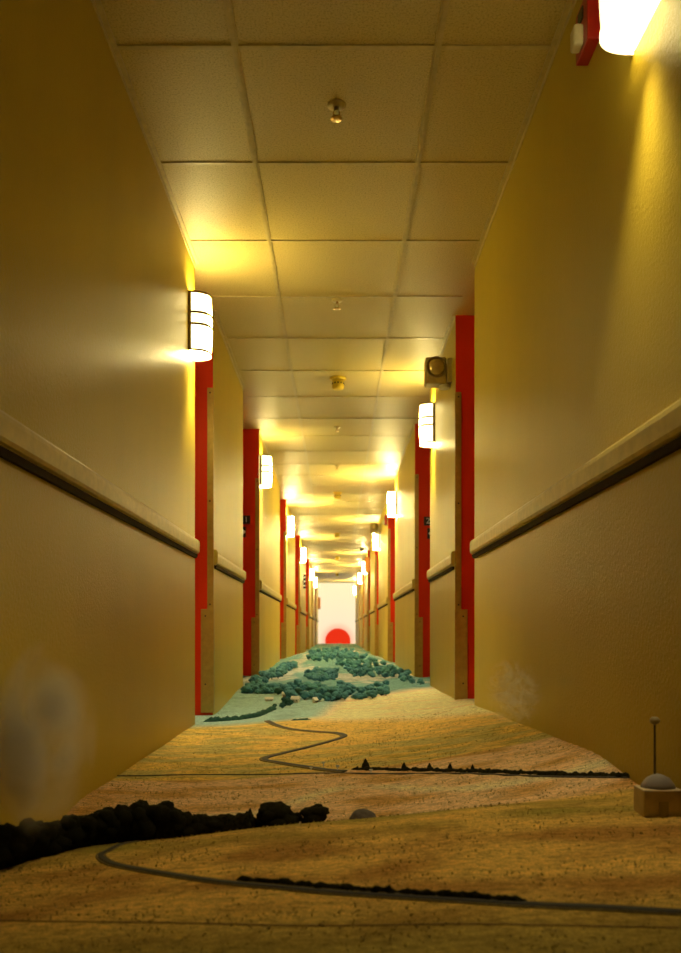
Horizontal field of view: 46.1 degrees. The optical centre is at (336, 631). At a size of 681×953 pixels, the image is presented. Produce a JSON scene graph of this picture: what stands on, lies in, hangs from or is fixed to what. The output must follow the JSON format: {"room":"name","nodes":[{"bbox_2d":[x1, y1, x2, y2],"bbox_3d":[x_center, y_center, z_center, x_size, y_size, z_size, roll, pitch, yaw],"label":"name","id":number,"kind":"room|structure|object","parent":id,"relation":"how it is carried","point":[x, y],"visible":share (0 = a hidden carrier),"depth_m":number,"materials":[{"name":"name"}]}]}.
{"room":"hotel corridor","nodes":[
{"label":"hotel corridor","id":0,"kind":"room"},
{"bbox_2d":[0,0,317,825],"bbox_3d":[-0.945,-0.726,15.000,0.400,2.620,33.200,0,0,0],"label":"wall","id":1,"kind":"structure","parent":0,"point":[100,616],"depth_m":2.50,"materials":[{"name":"beige paint"}]},
{"bbox_2d":[0,410,199,557],"bbox_3d":[-0.732,-0.436,1.308,0.026,0.099,5.777,0,0,0],"label":"handrail","id":2,"kind":"object","parent":1,"relation":"attached to","point":[20,446],"visible":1,"depth_m":2.25,"materials":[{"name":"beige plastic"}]},
{"bbox_2d":[188,290,212,361],"bbox_3d":[-0.691,-1.561,4.090,0.109,0.300,0.186,0,0,0],"label":"wall lamp","id":3,"kind":"object","parent":1,"relation":"attached to","point":[200,319],"visible":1,"depth_m":4.01,"materials":[{"name":"white glass"}]},
{"bbox_2d":[189,350,209,359],"bbox_3d":[-0.697,-1.419,4.090,0.095,0.003,0.158,0,0,0],"label":"diffuser","id":4,"kind":"object","parent":3,"relation":"attached to","point":[196,354],"depth_m":4.09,"materials":[{"name":"white glass"}]},
{"bbox_2d":[90,0,317,581],"bbox_3d":[-0.735,-1.922,15.000,0.020,0.028,33.200,0,0,0],"label":"trim","id":5,"kind":"structure","parent":1,"relation":"attached to","point":[97,5],"depth_m":3.20,"materials":[{"name":"metal"}]},
{"bbox_2d":[201,388,214,712],"bbox_3d":[-0.778,-0.491,4.821,0.077,1.950,0.050,0,0,0],"label":"guard","id":6,"kind":"object","parent":1,"relation":"attached to","point":[207,615],"visible":1,"depth_m":4.80,"materials":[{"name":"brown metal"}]},
{"bbox_2d":[214,550,245,582],"bbox_3d":[-0.732,-0.442,5.579,0.026,0.111,1.522,0,0,0],"label":"handrail","id":7,"kind":"object","parent":1,"relation":"attached to","point":[221,564],"visible":1,"depth_m":5.33,"materials":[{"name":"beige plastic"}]},
{"bbox_2d":[243,515,249,523],"bbox_3d":[-0.897,-1.070,7.625,0.140,0.082,0.009,0,0,0],"label":"room sign","id":8,"kind":"object","parent":1,"relation":"attached to","point":[246,518],"visible":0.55,"depth_m":7.62,"materials":[{"name":"black plastic"}]},
{"bbox_2d":[251,478,259,675],"bbox_3d":[-0.778,-0.491,7.645,0.077,1.950,0.050,0,0,0],"label":"guard","id":9,"kind":"object","parent":1,"relation":"attached to","point":[255,622],"visible":0.84,"depth_m":7.62,"materials":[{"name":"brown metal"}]},
{"bbox_2d":[260,454,271,487],"bbox_3d":[-0.691,-1.576,7.860,0.109,0.300,0.186,0,0,0],"label":"wall lamp","id":10,"kind":"object","parent":1,"relation":"attached to","point":[265,460],"visible":1,"depth_m":7.78,"materials":[{"name":"white glass"}]},
{"bbox_2d":[259,580,281,601],"bbox_3d":[-0.732,-0.442,9.051,0.026,0.111,2.818,0,0,0],"label":"handrail","id":11,"kind":"object","parent":1,"relation":"attached to","point":[263,588],"visible":1,"depth_m":8.55,"materials":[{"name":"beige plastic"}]},
{"bbox_2d":[281,532,286,658],"bbox_3d":[-0.778,-0.491,11.705,0.077,1.950,0.050,0,0,0],"label":"guard","id":12,"kind":"object","parent":1,"relation":"attached to","point":[283,625],"visible":0.86,"depth_m":11.68,"materials":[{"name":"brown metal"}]},
{"bbox_2d":[286,516,293,536],"bbox_3d":[-0.691,-1.566,11.870,0.109,0.300,0.186,0,0,0],"label":"wall lamp","id":13,"kind":"object","parent":1,"relation":"attached to","point":[289,519],"visible":1,"depth_m":11.79,"materials":[{"name":"white glass"}]},
{"bbox_2d":[286,598,296,609],"bbox_3d":[-0.732,-0.442,12.981,0.026,0.111,2.558,0,0,0],"label":"handrail","id":14,"kind":"object","parent":1,"relation":"attached to","point":[290,604],"visible":1,"depth_m":12.53,"materials":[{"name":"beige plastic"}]},
{"bbox_2d":[296,559,299,653],"bbox_3d":[-0.778,-0.491,16.115,0.077,1.950,0.050,0,0,0],"label":"guard","id":15,"kind":"object","parent":1,"relation":"attached to","point":[298,625],"visible":0.84,"depth_m":16.09,"materials":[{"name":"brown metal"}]},
{"bbox_2d":[300,547,305,562],"bbox_3d":[-0.691,-1.566,16.300,0.109,0.300,0.186,0,0,0],"label":"wall lamp","id":16,"kind":"object","parent":1,"relation":"attached to","point":[302,549],"visible":1,"depth_m":16.22,"materials":[{"name":"white glass"}]},
{"bbox_2d":[302,574,305,587],"bbox_3d":[-0.708,-1.086,17.199,0.075,0.300,0.026,0,0,0],"label":"sign","id":17,"kind":"object","parent":1,"relation":"attached to","point":[304,575],"visible":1,"depth_m":17.19,"materials":[{"name":"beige plastic"}]},
{"bbox_2d":[306,577,308,648],"bbox_3d":[-0.778,-0.491,21.315,0.077,1.950,0.050,0,0,0],"label":"guard","id":18,"kind":"object","parent":1,"relation":"attached to","point":[307,628],"visible":0.84,"depth_m":21.29,"materials":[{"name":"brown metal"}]},
{"bbox_2d":[309,569,312,579],"bbox_3d":[-0.691,-1.566,21.750,0.109,0.300,0.186,0,0,0],"label":"wall lamp","id":19,"kind":"object","parent":1,"relation":"attached to","point":[310,570],"visible":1,"depth_m":21.67,"materials":[{"name":"white glass"}]},
{"bbox_2d":[312,584,312,646],"bbox_3d":[-0.778,-0.491,24.615,0.077,1.950,0.050,0,0,0],"label":"guard","id":20,"kind":"object","parent":1,"relation":"attached to","point":[312,584],"visible":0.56,"depth_m":24.60,"materials":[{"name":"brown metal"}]},
{"bbox_2d":[313,578,316,586],"bbox_3d":[-0.691,-1.566,25.300,0.109,0.300,0.186,0,0,0],"label":"wall lamp","id":21,"kind":"object","parent":1,"relation":"attached to","point":[314,579],"visible":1,"depth_m":25.22,"materials":[{"name":"white glass"}]},
{"bbox_2d":[315,591,315,644],"bbox_3d":[-0.778,-0.491,28.815,0.077,1.950,0.050,0,0,0],"label":"guard","id":22,"kind":"object","parent":1,"relation":"attached to","point":[315,591],"visible":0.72,"depth_m":28.79,"materials":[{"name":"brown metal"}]},
{"bbox_2d":[101,0,566,582],"bbox_3d":[-0.010,-1.986,14.950,2.270,0.100,33.300,0,0,0],"label":"ceiling","id":23,"kind":"structure","parent":0,"point":[190,103],"depth_m":3.48,"materials":[{"name":"tile"}]},
{"bbox_2d":[117,0,550,582],"bbox_3d":[-0.010,-1.932,15.000,1.470,0.008,33.200,0,0,0],"label":"ceiling grid","id":24,"kind":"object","parent":23,"relation":"attached to","point":[234,46],"depth_m":3.56,"materials":[{"name":"metal"}]},
{"bbox_2d":[327,99,345,122],"bbox_3d":[-0.002,-1.911,2.940,0.068,0.050,0.068,0,0,0],"label":"sprinkler","id":25,"kind":"object","parent":23,"relation":"attached to","point":[335,105],"visible":1,"depth_m":2.93,"materials":[{"name":"metal"}]},
{"bbox_2d":[331,298,342,309],"bbox_3d":[0.000,-1.911,4.670,0.068,0.050,0.068,0,0,0],"label":"sprinkler","id":26,"kind":"object","parent":23,"relation":"attached to","point":[334,300],"visible":1,"depth_m":4.66,"materials":[{"name":"gold metal"}]},
{"bbox_2d":[333,492,341,498],"bbox_3d":[0.005,-1.892,11.100,0.128,0.088,0.128,0,0,0],"label":"smoke detector","id":27,"kind":"object","parent":23,"relation":"attached to","point":[337,495],"visible":1,"depth_m":11.06,"materials":[{"name":"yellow plastic"}]},
{"bbox_2d":[330,375,345,390],"bbox_3d":[0.008,-1.892,6.100,0.128,0.088,0.128,0,0,0],"label":"smoke detector","id":28,"kind":"object","parent":23,"relation":"attached to","point":[337,381],"visible":1,"depth_m":6.06,"materials":[{"name":"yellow plastic"}]},
{"bbox_2d":[0,643,680,952],"bbox_3d":[-0.010,0.390,15.100,2.110,0.265,33.400,0,0,0],"label":"floor","id":29,"kind":"structure","parent":0,"point":[405,699],"depth_m":1.58,"materials":[{"name":"yellow carpet"}]},
{"bbox_2d":[0,822,29,869],"bbox_3d":[-0.709,0.459,1.691,0.112,0.113,0.105,0,0,-27],"label":"tree","id":30,"kind":"object","parent":29,"relation":"on","point":[8,851],"visible":0.86,"depth_m":1.67,"materials":[{"name":"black plant"}]},
{"bbox_2d":[10,825,37,861],"bbox_3d":[-0.687,0.462,1.719,0.087,0.101,0.096,0,0,13],"label":"tree","id":31,"kind":"object","parent":29,"relation":"on","point":[31,839],"visible":0.41,"depth_m":1.70,"materials":[{"name":"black plant"}]},
{"bbox_2d":[19,818,56,852],"bbox_3d":[-0.666,0.462,1.758,0.089,0.100,0.102,0,0,36],"label":"tree","id":32,"kind":"object","parent":29,"relation":"on","point":[46,835],"visible":0.64,"depth_m":1.74,"materials":[{"name":"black plant"}]},
{"bbox_2d":[43,820,71,855],"bbox_3d":[-0.639,0.467,1.801,0.084,0.085,0.090,0,0,-26],"label":"tree","id":33,"kind":"object","parent":29,"relation":"on","point":[60,843],"visible":0.47,"depth_m":1.78,"materials":[{"name":"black plant"}]},
{"bbox_2d":[57,814,87,844],"bbox_3d":[-0.615,0.465,1.839,0.086,0.093,0.092,0,0,-13],"label":"tree","id":34,"kind":"object","parent":29,"relation":"on","point":[71,824],"visible":0.71,"depth_m":1.81,"materials":[{"name":"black plant"}]},
{"bbox_2d":[78,812,108,842],"bbox_3d":[-0.581,0.467,1.871,0.087,0.092,0.079,0,0,26],"label":"tree","id":35,"kind":"object","parent":29,"relation":"on","point":[92,824],"visible":0.68,"depth_m":1.85,"materials":[{"name":"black plant"}]},
{"bbox_2d":[91,807,120,838],"bbox_3d":[-0.550,0.466,1.903,0.103,0.101,0.090,0,0,-21],"label":"tree","id":36,"kind":"object","parent":29,"relation":"on","point":[106,814],"visible":0.48,"depth_m":1.87,"materials":[{"name":"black plant"}]},
{"bbox_2d":[113,804,133,835],"bbox_3d":[-0.518,0.465,1.920,0.090,0.106,0.097,0,0,-3],"label":"tree","id":37,"kind":"object","parent":29,"relation":"on","point":[123,814],"visible":0.54,"depth_m":1.89,"materials":[{"name":"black plant"}]},
{"bbox_2d":[5,808,257,867],"bbox_3d":[-0.489,0.479,1.895,0.626,0.071,0.118,0,0,-32],"label":"undergrowth","id":38,"kind":"object","parent":29,"relation":"on","point":[240,821],"visible":0.38,"depth_m":1.94,"materials":[{"name":"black plant"}]},
{"bbox_2d":[129,799,155,836],"bbox_3d":[-0.476,0.465,1.941,0.097,0.110,0.104,0,0,-13],"label":"tree","id":39,"kind":"object","parent":29,"relation":"on","point":[143,825],"visible":0.74,"depth_m":1.90,"materials":[{"name":"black plant"}]},
{"bbox_2d":[146,800,175,833],"bbox_3d":[-0.441,0.468,1.961,0.096,0.107,0.087,0,0,1],"label":"tree","id":40,"kind":"object","parent":29,"relation":"on","point":[159,813],"visible":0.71,"depth_m":1.93,"materials":[{"name":"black plant"}]},
{"bbox_2d":[161,807,186,833],"bbox_3d":[-0.406,0.476,1.972,0.089,0.087,0.077,0,0,-25],"label":"tree","id":41,"kind":"object","parent":29,"relation":"on","point":[175,823],"visible":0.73,"depth_m":1.94,"materials":[{"name":"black plant"}]},
{"bbox_2d":[179,811,196,836],"bbox_3d":[-0.372,0.481,1.981,0.073,0.074,0.079,0,0,-33],"label":"tree","id":42,"kind":"object","parent":29,"relation":"on","point":[189,828],"visible":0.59,"depth_m":1.95,"materials":[{"name":"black plant"}]},
{"bbox_2d":[191,813,209,833],"bbox_3d":[-0.344,0.484,1.990,0.066,0.065,0.071,0,0,27],"label":"tree","id":43,"kind":"object","parent":29,"relation":"on","point":[198,821],"visible":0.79,"depth_m":1.97,"materials":[{"name":"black plant"}]},
{"bbox_2d":[205,815,219,832],"bbox_3d":[-0.316,0.487,2.000,0.062,0.055,0.057,0,0,40],"label":"tree","id":44,"kind":"object","parent":29,"relation":"on","point":[213,824],"visible":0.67,"depth_m":1.98,"materials":[{"name":"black plant"}]},
{"bbox_2d":[217,814,230,827],"bbox_3d":[-0.287,0.486,2.012,0.069,0.056,0.060,0,0,-45],"label":"tree","id":45,"kind":"object","parent":29,"relation":"on","point":[220,825],"visible":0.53,"depth_m":1.99,"materials":[{"name":"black plant"}]},
{"bbox_2d":[203,705,275,721],"bbox_3d":[-0.502,0.476,4.662,0.129,0.044,0.808,0,0,24],"label":"hedge","id":46,"kind":"object","parent":29,"relation":"on","point":[262,712],"visible":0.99,"depth_m":4.49,"materials":[{"name":"green plant"}]},
{"bbox_2d":[242,686,250,692],"bbox_3d":[-0.662,0.428,5.872,0.064,0.069,0.072,0,0,-41],"label":"tree","id":47,"kind":"object","parent":29,"relation":"on","point":[244,688],"visible":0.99,"depth_m":5.85,"materials":[{"name":"teal plant"}]},
{"bbox_2d":[248,676,257,681],"bbox_3d":[-0.679,0.400,6.501,0.078,0.081,0.069,0,0,-36],"label":"tree","id":48,"kind":"object","parent":29,"relation":"on","point":[252,678],"visible":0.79,"depth_m":6.48,"materials":[{"name":"teal plant"}]},
{"bbox_2d":[256,818,264,827],"bbox_3d":[-0.203,0.490,2.030,0.043,0.032,0.039,0,0,-7],"label":"tree","id":49,"kind":"object","parent":29,"relation":"on","point":[259,823],"visible":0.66,"depth_m":2.02,"materials":[{"name":"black plant"}]},
{"bbox_2d":[264,697,273,700],"bbox_3d":[-0.467,0.465,5.488,0.062,0.040,0.040,0,0,-6],"label":"house","id":50,"kind":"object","parent":29,"relation":"on","point":[265,698],"visible":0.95,"depth_m":5.47,"materials":[{"name":"beige paint"}]},
{"bbox_2d":[256,801,298,825],"bbox_3d":[-0.147,0.463,2.001,0.105,0.078,0.114,0,0,-18],"label":"tree","id":51,"kind":"object","parent":29,"relation":"on","point":[277,813],"visible":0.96,"depth_m":1.97,"materials":[{"name":"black plant"}]},
{"bbox_2d":[274,688,282,693],"bbox_3d":[-0.425,0.434,5.777,0.071,0.065,0.061,0,0,14],"label":"tree","id":52,"kind":"object","parent":29,"relation":"on","point":[277,690],"visible":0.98,"depth_m":5.76,"materials":[{"name":"green plant"}]},
{"bbox_2d":[281,697,289,705],"bbox_3d":[-0.335,0.458,5.210,0.061,0.073,0.055,0,0,3],"label":"tree","id":53,"kind":"object","parent":29,"relation":"on","point":[285,700],"visible":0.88,"depth_m":5.19,"materials":[{"name":"green plant"}]},
{"bbox_2d":[284,690,293,695],"bbox_3d":[-0.334,0.443,5.600,0.073,0.079,0.077,0,0,-34],"label":"tree","id":54,"kind":"object","parent":29,"relation":"on","point":[288,692],"visible":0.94,"depth_m":5.57,"materials":[{"name":"teal plant"}]},
{"bbox_2d":[290,696,300,702],"bbox_3d":[-0.281,0.461,5.412,0.060,0.056,0.046,0,0,11],"label":"house","id":55,"kind":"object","parent":29,"relation":"on","point":[296,699],"visible":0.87,"depth_m":5.39,"materials":[{"name":"beige paint"}]},
{"bbox_2d":[294,812,302,822],"bbox_3d":[-0.110,0.476,2.020,0.046,0.045,0.051,0,0,-37],"label":"tree","id":56,"kind":"object","parent":29,"relation":"on","point":[296,813],"visible":0.26,"depth_m":2.01,"materials":[{"name":"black plant"}]},
{"bbox_2d":[259,720,346,771],"bbox_3d":[-0.139,0.473,3.483,0.380,0.036,1.765,0,0,-4],"label":"road","id":57,"kind":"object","parent":29,"relation":"on","point":[342,735],"visible":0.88,"depth_m":3.19,"materials":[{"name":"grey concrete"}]},
{"bbox_2d":[300,691,309,699],"bbox_3d":[-0.225,0.446,5.539,0.074,0.073,0.065,0,0,-35],"label":"tree","id":58,"kind":"object","parent":29,"relation":"on","point":[304,694],"visible":0.98,"depth_m":5.52,"materials":[{"name":"teal plant"}]},
{"bbox_2d":[300,803,328,822],"bbox_3d":[-0.055,0.463,2.001,0.074,0.060,0.068,0,0,-37],"label":"tree","id":59,"kind":"object","parent":29,"relation":"on","point":[317,812],"visible":0.98,"depth_m":1.98,"materials":[{"name":"black plant"}]},
{"bbox_2d":[311,697,318,702],"bbox_3d":[-0.146,0.458,5.320,0.034,0.052,0.040,0,0,-40],"label":"house","id":60,"kind":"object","parent":29,"relation":"on","point":[314,699],"visible":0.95,"depth_m":5.31,"materials":[{"name":"beige paint"}]},
{"bbox_2d":[314,693,322,699],"bbox_3d":[-0.129,0.447,5.403,0.067,0.070,0.076,0,0,17],"label":"tree","id":61,"kind":"object","parent":29,"relation":"on","point":[319,696],"visible":0.76,"depth_m":5.38,"materials":[{"name":"teal plant"}]},
{"bbox_2d":[241,648,396,700],"bbox_3d":[0.087,0.356,8.799,1.310,0.228,6.872,0,0,4],"label":"woodland","id":62,"kind":"object","parent":29,"relation":"on","point":[314,677],"visible":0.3,"depth_m":6.80,"materials":[{"name":"teal plant"}]},
{"bbox_2d":[317,687,326,694],"bbox_3d":[-0.109,0.432,5.702,0.072,0.082,0.064,0,0,-31],"label":"tree","id":63,"kind":"object","parent":29,"relation":"on","point":[322,690],"visible":0.83,"depth_m":5.68,"materials":[{"name":"teal plant"}]},
{"bbox_2d":[323,692,330,698],"bbox_3d":[-0.066,0.443,5.436,0.074,0.070,0.066,0,0,-33],"label":"tree","id":64,"kind":"object","parent":29,"relation":"on","point":[327,694],"visible":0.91,"depth_m":5.41,"materials":[{"name":"teal plant"}]},
{"bbox_2d":[331,691,340,698],"bbox_3d":[-0.004,0.437,5.417,0.071,0.077,0.079,0,0,1],"label":"tree","id":65,"kind":"object","parent":29,"relation":"on","point":[337,694],"visible":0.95,"depth_m":5.39,"materials":[{"name":"teal plant"}]},
{"bbox_2d":[0,706,680,952],"bbox_3d":[-0.007,0.431,2.599,1.449,0.178,3.104,0,0,0],"label":"grass","id":66,"kind":"structure","parent":29,"relation":"on","point":[491,805],"depth_m":1.66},
{"bbox_2d":[0,920,680,927],"bbox_3d":[-0.027,0.465,1.254,1.198,0.054,0.034,0,0,8],"label":"track","id":67,"kind":"object","parent":29,"relation":"on","point":[0,920],"visible":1,"depth_m":1.24,"materials":[{"name":"soil"}]},
{"bbox_2d":[341,692,348,699],"bbox_3d":[0.052,0.440,5.403,0.056,0.067,0.050,0,0,-35],"label":"tree","id":68,"kind":"object","parent":29,"relation":"on","point":[344,695],"visible":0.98,"depth_m":5.39,"materials":[{"name":"teal plant"}]},
{"bbox_2d":[358,687,365,693],"bbox_3d":[0.179,0.429,5.683,0.061,0.076,0.068,0,0,-7],"label":"tree","id":69,"kind":"object","parent":29,"relation":"on","point":[361,690],"visible":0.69,"depth_m":5.66,"materials":[{"name":"teal plant"}]},
{"bbox_2d":[349,809,375,819],"bbox_3d":[0.065,0.473,2.001,0.072,0.063,0.056,0,0,0],"label":"boulder","id":70,"kind":"object","parent":29,"relation":"on","point":[359,813],"visible":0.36,"depth_m":1.99,"materials":[{"name":"grey stone"}]},
{"bbox_2d":[362,759,369,767],"bbox_3d":[0.094,0.439,2.648,0.028,0.040,0.026,0,0,20],"label":"tree","id":71,"kind":"object","parent":29,"relation":"on","point":[365,763],"visible":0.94,"depth_m":2.64,"materials":[{"name":"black plant"}]},
{"bbox_2d":[365,685,376,690],"bbox_3d":[0.243,0.425,5.774,0.084,0.079,0.089,0,0,-13],"label":"tree","id":72,"kind":"object","parent":29,"relation":"on","point":[370,687],"visible":0.54,"depth_m":5.75,"materials":[{"name":"teal plant"}]},
{"bbox_2d":[366,689,377,698],"bbox_3d":[0.237,0.426,5.428,0.079,0.076,0.083,0,0,-34],"label":"tree","id":73,"kind":"object","parent":29,"relation":"on","point":[372,693],"visible":0.96,"depth_m":5.41,"materials":[{"name":"teal plant"}]},
{"bbox_2d":[117,772,629,777],"bbox_3d":[0.049,0.425,2.444,1.721,0.142,0.261,0,0,26],"label":"road","id":74,"kind":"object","parent":29,"relation":"on","point":[315,772],"visible":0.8,"depth_m":2.42,"materials":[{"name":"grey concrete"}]},
{"bbox_2d":[236,875,527,900],"bbox_3d":[0.061,0.438,1.360,0.519,0.028,0.030,0,0,17],"label":"hedge","id":75,"kind":"object","parent":29,"relation":"on","point":[284,881],"visible":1,"depth_m":1.35,"materials":[{"name":"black plant"}]},
{"bbox_2d":[381,688,389,695],"bbox_3d":[0.340,0.424,5.571,0.061,0.065,0.055,0,0,12],"label":"tree","id":76,"kind":"object","parent":29,"relation":"on","point":[385,691],"visible":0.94,"depth_m":5.56,"materials":[{"name":"teal plant"}]},
{"bbox_2d":[96,840,680,915],"bbox_3d":[-0.003,0.476,1.501,1.355,0.091,0.449,0,0,42],"label":"road","id":77,"kind":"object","parent":29,"relation":"on","point":[101,856],"visible":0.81,"depth_m":1.33,"materials":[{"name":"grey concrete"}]},
{"bbox_2d":[351,766,629,776],"bbox_3d":[0.407,0.406,2.331,0.987,0.112,0.054,0,0,45],"label":"hedge","id":78,"kind":"object","parent":29,"relation":"on","point":[467,770],"visible":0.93,"depth_m":2.27,"materials":[{"name":"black plant"}]},
{"bbox_2d":[634,774,680,816],"bbox_3d":[0.682,0.352,1.699,0.082,0.103,0.062,0,0,0],"label":"hut","id":79,"kind":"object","parent":29,"relation":"on","point":[657,795],"visible":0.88,"depth_m":1.67,"materials":[{"name":"paint"}]},
{"bbox_2d":[649,717,659,773],"bbox_3d":[0.695,0.288,1.750,0.022,0.205,0.021,0,0,0],"label":"antenna","id":80,"kind":"object","parent":79,"relation":"on","point":[653,720],"visible":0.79,"depth_m":1.75,"materials":[{"name":"grey metal"}]},
{"bbox_2d":[355,0,680,788],"bbox_3d":[0.925,-0.726,15.000,0.400,2.620,33.200,0,0,0],"label":"wall","id":81,"kind":"structure","parent":0,"point":[571,344],"depth_m":2.46,"materials":[{"name":"beige paint"}]},
{"bbox_2d":[356,592,356,644],"bbox_3d":[0.758,-0.491,29.615,0.077,1.950,0.050,0,0,0],"label":"guard","id":82,"kind":"object","parent":81,"relation":"attached to","point":[356,592],"visible":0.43,"depth_m":29.60,"materials":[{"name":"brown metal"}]},
{"bbox_2d":[359,588,359,645],"bbox_3d":[0.758,-0.491,26.515,0.077,1.950,0.050,0,0,0],"label":"guard","id":83,"kind":"object","parent":81,"relation":"attached to","point":[359,588],"visible":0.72,"depth_m":26.49,"materials":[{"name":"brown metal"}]},
{"bbox_2d":[358,573,361,582],"bbox_3d":[0.670,-1.566,23.200,0.109,0.300,0.186,0,0,0],"label":"wall lamp","id":84,"kind":"object","parent":81,"relation":"attached to","point":[359,574],"visible":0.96,"depth_m":23.12,"materials":[{"name":"white glass"}]},
{"bbox_2d":[362,581,363,647],"bbox_3d":[0.758,-0.491,22.815,0.077,1.950,0.050,0,0,0],"label":"guard","id":85,"kind":"object","parent":81,"relation":"attached to","point":[362,581],"visible":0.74,"depth_m":22.79,"materials":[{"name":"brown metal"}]},
{"bbox_2d":[365,557,369,571],"bbox_3d":[0.665,-1.472,17.450,0.120,0.332,0.040,0,0,0],"label":"sign","id":86,"kind":"object","parent":81,"relation":"attached to","point":[366,558],"visible":1,"depth_m":17.43,"materials":[{"name":"orange"}]},
{"bbox_2d":[367,572,369,650],"bbox_3d":[0.758,-0.491,19.015,0.077,1.950,0.050,0,0,0],"label":"guard","id":87,"kind":"object","parent":81,"relation":"attached to","point":[368,626],"visible":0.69,"depth_m":18.99,"materials":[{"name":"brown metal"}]},
{"bbox_2d":[370,523,379,534],"bbox_3d":[0.645,-1.736,13.441,0.170,0.189,0.138,0,0,0],"label":"emergency light","id":88,"kind":"object","parent":81,"relation":"attached to","point":[374,527],"visible":1,"depth_m":13.40,"materials":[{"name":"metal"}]},
{"bbox_2d":[373,533,378,549],"bbox_3d":[0.670,-1.566,13.780,0.109,0.300,0.186,0,0,0],"label":"wall lamp","id":89,"kind":"object","parent":81,"relation":"attached to","point":[375,536],"visible":0.72,"depth_m":13.70,"materials":[{"name":"white glass"}]},
{"bbox_2d":[375,555,377,655],"bbox_3d":[0.758,-0.491,15.315,0.077,1.950,0.050,0,0,0],"label":"guard","id":90,"kind":"object","parent":81,"relation":"attached to","point":[376,625],"visible":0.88,"depth_m":15.29,"materials":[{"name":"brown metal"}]},
{"bbox_2d":[377,597,387,609],"bbox_3d":[0.712,-0.442,12.681,0.026,0.111,2.598,0,0,0],"label":"handrail","id":91,"kind":"object","parent":81,"relation":"attached to","point":[383,603],"visible":1,"depth_m":12.20,"materials":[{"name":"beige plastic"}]},
{"bbox_2d":[387,529,392,661],"bbox_3d":[0.758,-0.491,11.385,0.077,1.950,0.050,0,0,0],"label":"guard","id":92,"kind":"object","parent":81,"relation":"attached to","point":[389,624],"visible":0.84,"depth_m":11.36,"materials":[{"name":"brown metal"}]},
{"bbox_2d":[387,491,396,516],"bbox_3d":[0.670,-1.566,9.800,0.109,0.300,0.186,0,0,0],"label":"wall lamp","id":93,"kind":"object","parent":81,"relation":"attached to","point":[392,495],"visible":1,"depth_m":9.72,"materials":[{"name":"white glass"}]},
{"bbox_2d":[393,579,413,600],"bbox_3d":[0.712,-0.442,8.724,0.026,0.111,2.552,0,0,0],"label":"handrail","id":94,"kind":"object","parent":81,"relation":"attached to","point":[409,587],"visible":1,"depth_m":8.32,"materials":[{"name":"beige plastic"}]},
{"bbox_2d":[414,474,422,676],"bbox_3d":[0.758,-0.491,7.451,0.077,1.950,0.050,0,0,0],"label":"guard","id":95,"kind":"object","parent":81,"relation":"attached to","point":[418,621],"visible":0.86,"depth_m":7.43,"materials":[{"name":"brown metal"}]},
{"bbox_2d":[419,402,434,447],"bbox_3d":[0.670,-1.556,6.020,0.109,0.300,0.186,0,0,0],"label":"wall lamp","id":96,"kind":"object","parent":81,"relation":"attached to","point":[427,409],"visible":1,"depth_m":5.94,"materials":[{"name":"white glass"}]},
{"bbox_2d":[421,443,433,446],"bbox_3d":[0.677,-1.413,6.020,0.095,0.003,0.158,0,0,0],"label":"diffuser","id":97,"kind":"object","parent":96,"relation":"attached to","point":[422,444],"depth_m":6.02,"materials":[{"name":"white glass"}]},
{"bbox_2d":[424,517,429,525],"bbox_3d":[0.877,-1.030,7.431,0.140,0.082,0.009,0,0,0],"label":"room sign","id":98,"kind":"object","parent":81,"relation":"attached to","point":[426,519],"visible":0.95,"depth_m":7.43,"materials":[{"name":"black plastic"}]},
{"bbox_2d":[424,356,451,389],"bbox_3d":[0.645,-1.645,5.091,0.170,0.189,0.138,0,0,0],"label":"emergency light","id":99,"kind":"object","parent":81,"relation":"attached to","point":[437,371],"visible":1,"depth_m":5.05,"materials":[{"name":"metal"}]},
{"bbox_2d":[427,551,454,581],"bbox_3d":[0.712,-0.442,5.569,0.026,0.111,1.334,0,0,0],"label":"handrail","id":100,"kind":"object","parent":81,"relation":"attached to","point":[447,565],"visible":1,"depth_m":5.36,"materials":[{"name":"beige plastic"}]},
{"bbox_2d":[454,392,467,699],"bbox_3d":[0.758,-0.491,4.905,0.077,1.950,0.050,0,0,0],"label":"guard","id":101,"kind":"object","parent":81,"relation":"attached to","point":[460,615],"visible":0.86,"depth_m":4.88,"materials":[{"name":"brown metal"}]},
{"bbox_2d":[355,0,576,582],"bbox_3d":[0.715,-1.922,15.000,0.020,0.028,33.200,0,0,0],"label":"trim","id":102,"kind":"structure","parent":81,"relation":"attached to","point":[570,4],"depth_m":3.15,"materials":[{"name":"paint"}]},
{"bbox_2d":[470,398,680,557],"bbox_3d":[0.712,-0.436,1.319,0.026,0.099,5.798,0,0,0],"label":"handrail","id":103,"kind":"object","parent":81,"relation":"attached to","point":[659,437],"visible":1,"depth_m":2.16,"materials":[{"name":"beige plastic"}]},
{"bbox_2d":[570,0,599,65],"bbox_3d":[0.696,-1.706,2.260,0.066,0.140,0.110,0,0,0],"label":"fire alarm","id":104,"kind":"object","parent":81,"relation":"attached to","point":[584,36],"visible":0.98,"depth_m":2.24,"materials":[{"name":"red plastic"}]},
{"bbox_2d":[578,5,582,23],"bbox_3d":[0.688,-1.738,2.260,0.006,0.035,0.040,0,0,0],"label":"grille","id":105,"kind":"object","parent":104,"relation":"attached to","point":[580,14],"depth_m":2.25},
{"bbox_2d":[599,0,659,55],"bbox_3d":[0.670,-1.561,1.870,0.109,0.300,0.186,0,0,0],"label":"wall lamp","id":106,"kind":"object","parent":81,"relation":"attached to","point":[623,23],"visible":1,"depth_m":1.87,"materials":[{"name":"white glass"}]},
{"label":"outside","id":107,"kind":"structure","parent":0,"visible":0},
{"bbox_2d":[325,628,349,643],"bbox_3d":[0.300,3.375,300.000,9.450,9.450,9.450,0,0,0],"label":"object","id":108,"kind":"object","parent":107,"point":[337,635],"visible":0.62,"depth_m":296.51,"materials":[{"name":"red"}]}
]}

